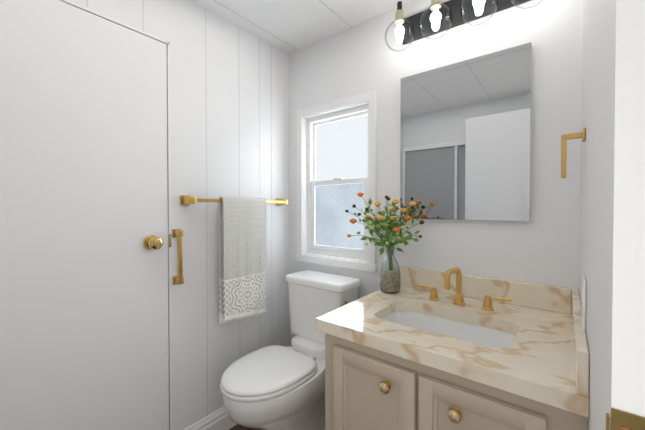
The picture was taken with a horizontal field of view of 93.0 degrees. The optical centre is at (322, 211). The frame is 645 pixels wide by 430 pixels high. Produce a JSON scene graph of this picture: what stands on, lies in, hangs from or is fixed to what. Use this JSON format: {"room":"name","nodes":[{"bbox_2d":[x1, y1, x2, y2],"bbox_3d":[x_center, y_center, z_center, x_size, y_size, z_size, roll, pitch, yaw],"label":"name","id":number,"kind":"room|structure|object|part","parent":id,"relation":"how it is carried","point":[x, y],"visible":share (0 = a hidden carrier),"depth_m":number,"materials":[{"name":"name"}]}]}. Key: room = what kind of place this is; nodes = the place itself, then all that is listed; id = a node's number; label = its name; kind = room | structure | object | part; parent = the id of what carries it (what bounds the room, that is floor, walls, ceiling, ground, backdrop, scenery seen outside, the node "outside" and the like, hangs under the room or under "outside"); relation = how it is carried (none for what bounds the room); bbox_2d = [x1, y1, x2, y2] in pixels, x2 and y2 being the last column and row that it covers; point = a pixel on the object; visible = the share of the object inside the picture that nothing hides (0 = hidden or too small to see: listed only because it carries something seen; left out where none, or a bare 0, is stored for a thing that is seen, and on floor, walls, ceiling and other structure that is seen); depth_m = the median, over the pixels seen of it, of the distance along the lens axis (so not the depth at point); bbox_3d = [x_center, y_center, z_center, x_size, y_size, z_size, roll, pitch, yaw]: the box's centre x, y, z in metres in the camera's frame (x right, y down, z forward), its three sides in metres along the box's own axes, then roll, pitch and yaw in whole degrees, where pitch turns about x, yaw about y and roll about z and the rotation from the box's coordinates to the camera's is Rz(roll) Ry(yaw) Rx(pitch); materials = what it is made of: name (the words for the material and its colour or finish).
{"room":"bathroom","nodes":[
{"label":"bathroom","id":0,"kind":"room"},
{"bbox_2d":[60,0,288,429],"bbox_3d":[-0.834,0.081,1.325,0.104,2.200,2.050,1,1,38],"label":"wall","id":1,"kind":"structure","parent":0,"point":[227,108],"depth_m":1.57,"materials":[{"name":"white paint"}]},
{"bbox_2d":[0,0,170,429],"bbox_3d":[-0.929,0.211,1.100,0.116,1.934,0.778,1,1,38],"label":"door","id":2,"kind":"structure","parent":1,"relation":"in","point":[84,343],"depth_m":1.15,"materials":[{"name":"white paint"}]},
{"bbox_3d":[-0.710,0.136,1.344,0.076,0.066,0.122,1,1,38],"label":"knob","id":3,"kind":"part","parent":2,"relation":"part of","materials":[{"name":"gold metal"}]},
{"bbox_2d":[172,229,183,284],"bbox_3d":[-0.668,0.211,1.422,0.044,0.258,0.038,1,1,38],"label":"handle","id":4,"kind":"object","parent":1,"relation":"attached to","point":[179,235],"visible":1,"depth_m":1.41,"materials":[{"name":"gold metal"}]},
{"bbox_2d":[183,406,236,429],"bbox_3d":[-0.790,1.115,1.303,0.016,0.132,1.849,1,1,38],"label":"baseboard","id":5,"kind":"structure","parent":1,"relation":"attached to","point":[219,419],"depth_m":1.59,"materials":[{"name":"white paint"}]},
{"bbox_2d":[180,195,288,205],"bbox_3d":[-0.438,-0.056,1.680,0.079,0.048,0.660,1,1,38],"label":"towel rail","id":6,"kind":"object","parent":1,"relation":"attached to","point":[186,200],"visible":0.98,"depth_m":1.47,"materials":[{"name":"gold metal"}]},
{"bbox_2d":[219,197,266,323],"bbox_3d":[-0.421,0.262,1.656,0.058,0.676,0.282,1,1,38],"label":"hanging towel","id":7,"kind":"object","parent":6,"relation":"hanging from","point":[242,251],"visible":1,"depth_m":1.62,"materials":[{"name":"fabric"}]},
{"bbox_2d":[229,424,257,429],"bbox_3d":[0.262,1.242,0.472,2.900,0.100,2.050,1,1,38],"label":"floor","id":8,"kind":"structure","parent":0,"point":[237,427],"depth_m":1.66,"materials":[{"name":"brown wood"}]},
{"bbox_2d":[220,270,360,429],"bbox_3d":[-0.160,0.769,1.501,0.409,0.816,0.720,1,1,38],"label":"toilet","id":9,"kind":"object","parent":8,"relation":"on","point":[275,387],"visible":0.81,"depth_m":1.41,"materials":[{"name":"white ceramic"}]},
{"bbox_2d":[315,266,588,429],"bbox_3d":[0.436,0.703,1.096,0.748,0.959,0.640,1,1,38],"label":"bathroom vanity","id":10,"kind":"object","parent":8,"relation":"on","point":[455,348],"visible":1,"depth_m":0.93,"materials":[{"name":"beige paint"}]},
{"bbox_3d":[0.153,0.758,0.958,0.284,0.605,0.022,1,1,38],"label":"door","id":11,"kind":"part","parent":10,"relation":"part of","materials":[{"name":"beige paint"}]},
{"bbox_2d":[345,192,423,293],"bbox_3d":[0.279,0.137,1.436,0.410,0.463,0.134,1,1,38],"label":"vase","id":12,"kind":"object","parent":10,"relation":"on","point":[390,282],"visible":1,"depth_m":1.39,"materials":[{"name":"clear glass"}]},
{"bbox_2d":[383,310,515,347],"bbox_3d":[0.416,0.492,1.060,0.482,0.156,0.312,1,1,38],"label":"sink","id":13,"kind":"object","parent":10,"relation":"in","point":[469,330],"depth_m":1.15,"materials":[{"name":"white ceramic"}]},
{"bbox_2d":[415,267,512,310],"bbox_3d":[0.528,0.297,1.202,0.368,0.149,0.134,1,1,38],"label":"faucet","id":14,"kind":"object","parent":10,"relation":"on","point":[432,301],"depth_m":1.22,"materials":[{"name":"gold metal"}]},
{"bbox_3d":[0.386,0.760,0.773,0.288,0.605,0.022,1,1,38],"label":"door","id":15,"kind":"part","parent":10,"relation":"part of","materials":[{"name":"beige paint"}]},
{"bbox_2d":[191,0,412,54],"bbox_3d":[-0.220,-1.062,0.824,1.670,0.102,2.050,1,1,38],"label":"ceiling","id":16,"kind":"structure","parent":0,"point":[288,27],"depth_m":1.61,"materials":[{"name":"white paint"}]},
{"bbox_2d":[289,0,581,345],"bbox_3d":[0.385,0.077,1.603,1.670,2.200,0.100,1,1,38],"label":"wall","id":17,"kind":"structure","parent":0,"point":[541,246],"depth_m":1.32,"materials":[{"name":"white paint"}]},
{"bbox_2d":[296,90,376,272],"bbox_3d":[0.089,-0.160,1.822,0.572,0.956,0.117,1,1,38],"label":"window","id":18,"kind":"structure","parent":17,"relation":"in","point":[336,159],"depth_m":1.83,"materials":[{"name":"white paint"}]},
{"bbox_2d":[385,0,542,51],"bbox_3d":[0.564,-0.846,1.267,0.631,0.216,0.184,1,1,38],"label":"sconce","id":19,"kind":"object","parent":17,"relation":"attached to","point":[437,16],"visible":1,"depth_m":1.34,"materials":[{"name":"black metal"}]},
{"bbox_2d":[400,42,531,221],"bbox_3d":[0.598,-0.308,1.350,0.532,0.688,0.022,1,1,38],"label":"mirror","id":20,"kind":"object","parent":17,"relation":"attached to","point":[465,139],"visible":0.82,"depth_m":1.31,"materials":[{"name":"clear glass"}]},
{"bbox_2d":[579,0,644,429],"bbox_3d":[0.697,0.088,0.732,0.100,2.200,1.078,1,1,38],"label":"wall","id":21,"kind":"structure","parent":0,"point":[612,220],"depth_m":0.34,"materials":[{"name":"white paint"}]},
{"bbox_2d":[561,127,585,177],"bbox_3d":[0.692,-0.159,0.846,0.051,0.132,0.034,1,1,38],"label":"towel ring","id":22,"kind":"object","parent":21,"relation":"attached to","point":[566,137],"visible":1,"depth_m":0.85,"materials":[{"name":"gold metal"}]},
{"bbox_2d":[582,276,585,328],"bbox_3d":[0.647,0.223,0.759,0.007,0.116,0.072,1,1,38],"label":"electrical outlet plate","id":23,"kind":"object","parent":21,"relation":"attached to","point":[584,302],"visible":0.98,"depth_m":0.73,"materials":[{"name":"white plastic"}]},
{"bbox_2d":[606,408,644,429],"bbox_3d":[0.335,0.246,0.335,0.036,0.055,0.009,1,1,38],"label":"strike plate","id":24,"kind":"object","parent":21,"relation":"attached to","point":[622,420],"visible":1,"depth_m":0.34,"materials":[{"name":"gold metal"}]}
]}

